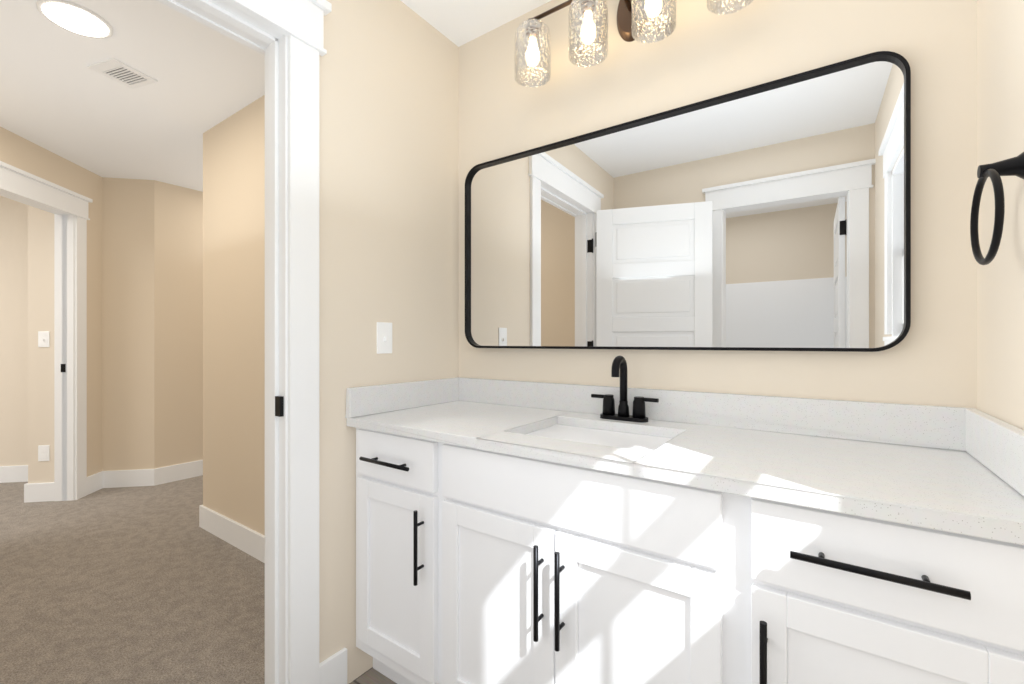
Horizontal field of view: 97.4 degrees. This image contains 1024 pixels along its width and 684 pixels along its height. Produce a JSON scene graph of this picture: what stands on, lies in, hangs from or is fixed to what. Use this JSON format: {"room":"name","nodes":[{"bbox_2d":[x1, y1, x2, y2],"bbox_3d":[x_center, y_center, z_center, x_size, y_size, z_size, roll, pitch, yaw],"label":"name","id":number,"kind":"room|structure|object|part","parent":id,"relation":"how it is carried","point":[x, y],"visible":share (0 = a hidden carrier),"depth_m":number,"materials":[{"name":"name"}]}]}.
{"room":"bathroom","nodes":[
{"label":"bathroom","id":0,"kind":"room"},
{"bbox_2d":[0,196,53,482],"bbox_3d":[-4.602,-0.070,1.866,3.000,2.480,3.740,0,0,-10],"label":"wall","id":1,"kind":"structure","parent":0,"point":[26,316],"depth_m":3.71,"materials":[{"name":"beige paint"}]},
{"bbox_2d":[38,445,49,460],"bbox_3d":[-3.408,0.810,3.274,0.070,0.115,0.007,0,0,-10],"label":"outlet","id":2,"kind":"object","parent":1,"relation":"attached to","point":[43,452],"visible":1,"depth_m":3.27,"materials":[{"name":"white plastic"}]},
{"bbox_2d":[38,331,49,346],"bbox_3d":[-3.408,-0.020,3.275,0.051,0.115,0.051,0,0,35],"label":"bedroom light switch","id":3,"kind":"object","parent":1,"relation":"attached to","point":[43,338],"visible":1,"depth_m":3.27,"materials":[{"name":"white plastic"}]},
{"bbox_2d":[0,465,91,491],"bbox_3d":[-5.640,1.093,2.567,1.920,0.135,4.382,0,0,35],"label":"baseboard","id":4,"kind":"structure","parent":1,"relation":"attached to","point":[7,473],"depth_m":3.71,"materials":[{"name":"white paint"}]},
{"bbox_2d":[0,127,202,476],"bbox_3d":[-2.547,-0.070,3.383,1.725,2.480,3.780,0,0,35],"label":"wall","id":5,"kind":"structure","parent":0,"point":[144,324],"depth_m":3.62,"materials":[{"name":"beige paint"}]},
{"bbox_2d":[0,190,73,500],"bbox_3d":[-3.196,0.110,2.876,0.122,2.120,0.860,0,0,-10],"label":"door jamb","id":6,"kind":"structure","parent":5,"relation":"in","point":[63,354],"depth_m":3.28,"materials":[{"name":"white paint"}]},
{"bbox_2d":[61,364,65,371],"bbox_3d":[-3.271,0.190,3.277,0.028,0.060,0.005,0,0,-10],"label":"strike plate","id":7,"kind":"object","parent":6,"relation":"attached to","point":[63,367],"visible":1,"depth_m":3.28,"materials":[{"name":"black metal"}]},
{"bbox_2d":[0,161,92,499],"bbox_3d":[-3.118,0.042,2.889,0.038,2.256,1.082,0,0,-10],"label":"door frame","id":8,"kind":"structure","parent":5,"relation":"attached to","point":[24,184],"depth_m":3.30,"materials":[{"name":"white paint"}]},
{"bbox_2d":[148,460,202,485],"bbox_3d":[-2.351,1.093,4.402,0.016,0.135,1.886,0,0,35],"label":"baseboard","id":9,"kind":"structure","parent":5,"relation":"attached to","point":[167,474],"depth_m":3.74,"materials":[{"name":"white paint"}]},
{"bbox_2d":[0,475,264,683],"bbox_3d":[-3.788,1.189,3.080,6.940,0.062,6.700,0,0,35],"label":"floor","id":10,"kind":"structure","parent":0,"point":[156,584],"depth_m":2.07,"materials":[{"name":"beige carpet"}]},
{"bbox_2d":[203,131,206,506],"bbox_3d":[-1.319,-0.070,3.609,0.120,2.480,2.000,0,0,35],"label":"wall","id":11,"kind":"structure","parent":0,"point":[205,133],"depth_m":2.80,"materials":[{"name":"beige paint"}]},
{"bbox_2d":[207,95,264,535],"bbox_3d":[-1.129,-0.070,2.328,1.600,2.480,0.120,0,0,35],"label":"wall","id":12,"kind":"structure","parent":0,"point":[234,317],"depth_m":2.56,"materials":[{"name":"beige paint"}]},
{"bbox_2d":[199,505,264,562],"bbox_3d":[-1.218,1.093,2.308,1.723,0.135,0.015,0,0,35],"label":"baseboard","id":13,"kind":"structure","parent":12,"relation":"attached to","point":[234,533],"depth_m":2.55,"materials":[{"name":"white paint"}]},
{"bbox_2d":[0,0,550,191],"bbox_3d":[-2.974,-1.360,2.509,8.930,0.100,6.700,0,0,35],"label":"ceiling","id":14,"kind":"structure","parent":0,"point":[58,97],"depth_m":2.25,"materials":[{"name":"white paint"}]},
{"bbox_2d":[36,0,112,38],"bbox_3d":[-1.764,-1.301,1.821,0.224,0.018,0.224,0,0,35],"label":"ceiling light","id":15,"kind":"object","parent":14,"relation":"attached to","point":[75,20],"depth_m":1.80,"materials":[{"name":"white"}]},
{"bbox_2d":[87,58,157,88],"bbox_3d":[-1.895,-1.306,2.193,0.190,0.008,0.190,0,0,19],"label":"ceiling vent","id":16,"kind":"object","parent":14,"relation":"in","point":[105,66],"depth_m":2.18,"materials":[{"name":"white metal"}]},
{"bbox_3d":[-1.892,-1.309,2.202,0.136,0.002,0.118,0,0,19],"label":"ceiling vent dark","id":17,"kind":"part","parent":16,"relation":"part of","materials":[{"name":"white metal"}]},
{"bbox_2d":[349,667,396,683],"bbox_3d":[-0.645,1.195,-0.006,1.870,0.050,3.750,0,0,35],"label":"floor","id":18,"kind":"structure","parent":0,"point":[372,675],"depth_m":1.56,"materials":[{"name":"grey tile"}]},
{"bbox_2d":[345,356,1023,683],"bbox_3d":[0.261,0.607,1.288,1.629,1.126,0.590,0,0,35],"label":"bathroom vanity","id":19,"kind":"object","parent":18,"relation":"on","point":[516,532],"visible":1,"depth_m":1.01,"materials":[{"name":"white painted wood"},{"name":"quartz"},{"name":"matte black metal"}]},
{"bbox_2d":[591,356,658,422],"bbox_3d":[0.352,0.150,1.462,0.228,0.212,0.108,0,0,35],"label":"faucet","id":20,"kind":"object","parent":19,"relation":"on","point":[608,415],"depth_m":1.47,"materials":[{"name":"black metal"}]},
{"bbox_2d":[319,0,458,683],"bbox_3d":[-1.362,-0.070,0.496,0.120,2.480,3.750,0,0,35],"label":"wall","id":21,"kind":"structure","parent":0,"point":[388,161],"depth_m":1.62,"materials":[{"name":"beige paint"}]},
{"bbox_2d":[173,0,287,683],"bbox_3d":[-0.952,0.110,1.081,0.122,2.120,0.800,0,0,35],"label":"door jamb","id":22,"kind":"structure","parent":21,"relation":"in","point":[270,40],"depth_m":1.38,"materials":[{"name":"white paint"}]},
{"bbox_2d":[275,396,283,416],"bbox_3d":[-0.707,0.195,1.365,0.028,0.060,0.012,0,0,35],"label":"strike plate","id":23,"kind":"object","parent":22,"relation":"attached to","point":[279,406],"visible":0.93,"depth_m":1.36,"materials":[{"name":"black metal"}]},
{"bbox_2d":[156,0,331,683],"bbox_3d":[-0.952,0.042,1.081,0.196,2.256,1.022,0,0,35],"label":"door frame","id":24,"kind":"structure","parent":21,"relation":"attached to","point":[299,24],"depth_m":1.38,"materials":[{"name":"white paint"}]},
{"bbox_2d":[319,648,346,683],"bbox_3d":[-0.629,1.093,1.659,0.015,0.135,0.356,0,0,35],"label":"baseboard","id":25,"kind":"structure","parent":21,"relation":"attached to","point":[333,667],"depth_m":1.47,"materials":[{"name":"white paint"}]},
{"bbox_2d":[377,322,391,353],"bbox_3d":[-0.467,-0.015,1.657,0.014,0.115,0.070,0,0,35],"label":"bathroom light switch","id":26,"kind":"object","parent":21,"relation":"attached to","point":[384,337],"visible":1,"depth_m":1.65,"materials":[{"name":"white plastic"}]},
{"bbox_2d":[459,0,976,408],"bbox_3d":[0.465,-0.070,1.579,1.870,2.480,0.120,0,0,35],"label":"wall","id":27,"kind":"structure","parent":0,"point":[701,52],"depth_m":1.30,"materials":[{"name":"beige paint"}]},
{"bbox_2d":[515,0,607,87],"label":"sconce","id":28,"kind":"object","parent":27,"relation":"attached to","point":[537,55],"depth_m":1.55,"materials":[{"name":"clear glass"}]},
{"bbox_3d":[0.074,-1.040,1.614,0.130,0.181,0.130,0,0,35],"label":"lamp shade","id":29,"kind":"part","parent":28,"relation":"part of","materials":[{"name":"clear glass"}]},
{"bbox_3d":[0.252,-1.040,1.490,0.130,0.181,0.130,0,0,35],"label":"lamp shade","id":30,"kind":"part","parent":28,"relation":"part of","materials":[{"name":"clear glass"}]},
{"bbox_2d":[617,0,675,42],"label":"sconce","id":31,"kind":"object","parent":27,"relation":"attached to","point":[633,21],"depth_m":1.42,"materials":[{"name":"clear glass"}]},
{"bbox_3d":[0.430,-1.040,1.365,0.130,0.181,0.130,0,0,35],"label":"lamp shade","id":32,"kind":"part","parent":31,"relation":"part of","materials":[{"name":"clear glass"}]},
{"bbox_2d":[465,51,910,351],"bbox_3d":[0.398,-0.357,1.522,1.432,0.765,0.027,0,0,34],"label":"mirror","id":33,"kind":"object","parent":27,"relation":"attached to","point":[774,215],"visible":0.96,"depth_m":1.37,"materials":[{"name":"black mirror"}]},
{"bbox_2d":[707,0,752,14],"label":"sconce","id":34,"kind":"object","parent":27,"relation":"attached to","point":[719,7],"depth_m":1.30,"materials":[{"name":"clear glass"}]},
{"bbox_3d":[0.608,-1.040,1.241,0.130,0.181,0.130,0,0,35],"label":"lamp shade","id":35,"kind":"part","parent":34,"relation":"part of","materials":[{"name":"clear glass"}]},
{"bbox_2d":[977,0,1023,429],"bbox_3d":[0.072,-0.070,-0.508,0.120,2.480,3.750,0,0,35],"label":"wall","id":36,"kind":"structure","parent":0,"point":[1000,276],"depth_m":0.91,"materials":[{"name":"beige paint"}]},
{"bbox_2d":[970,152,1023,264],"bbox_3d":[0.864,-0.235,0.787,0.066,0.194,0.167,0,0,35],"label":"towel ring","id":37,"kind":"object","parent":36,"relation":"attached to","point":[995,171],"visible":1,"depth_m":0.78,"materials":[{"name":"black metal"}]},
{"bbox_3d":[0.864,-0.305,0.787,0.066,0.054,0.054,0,0,35],"label":"post","id":38,"kind":"part","parent":37,"relation":"part of","materials":[{"name":"black metal"}]}
]}

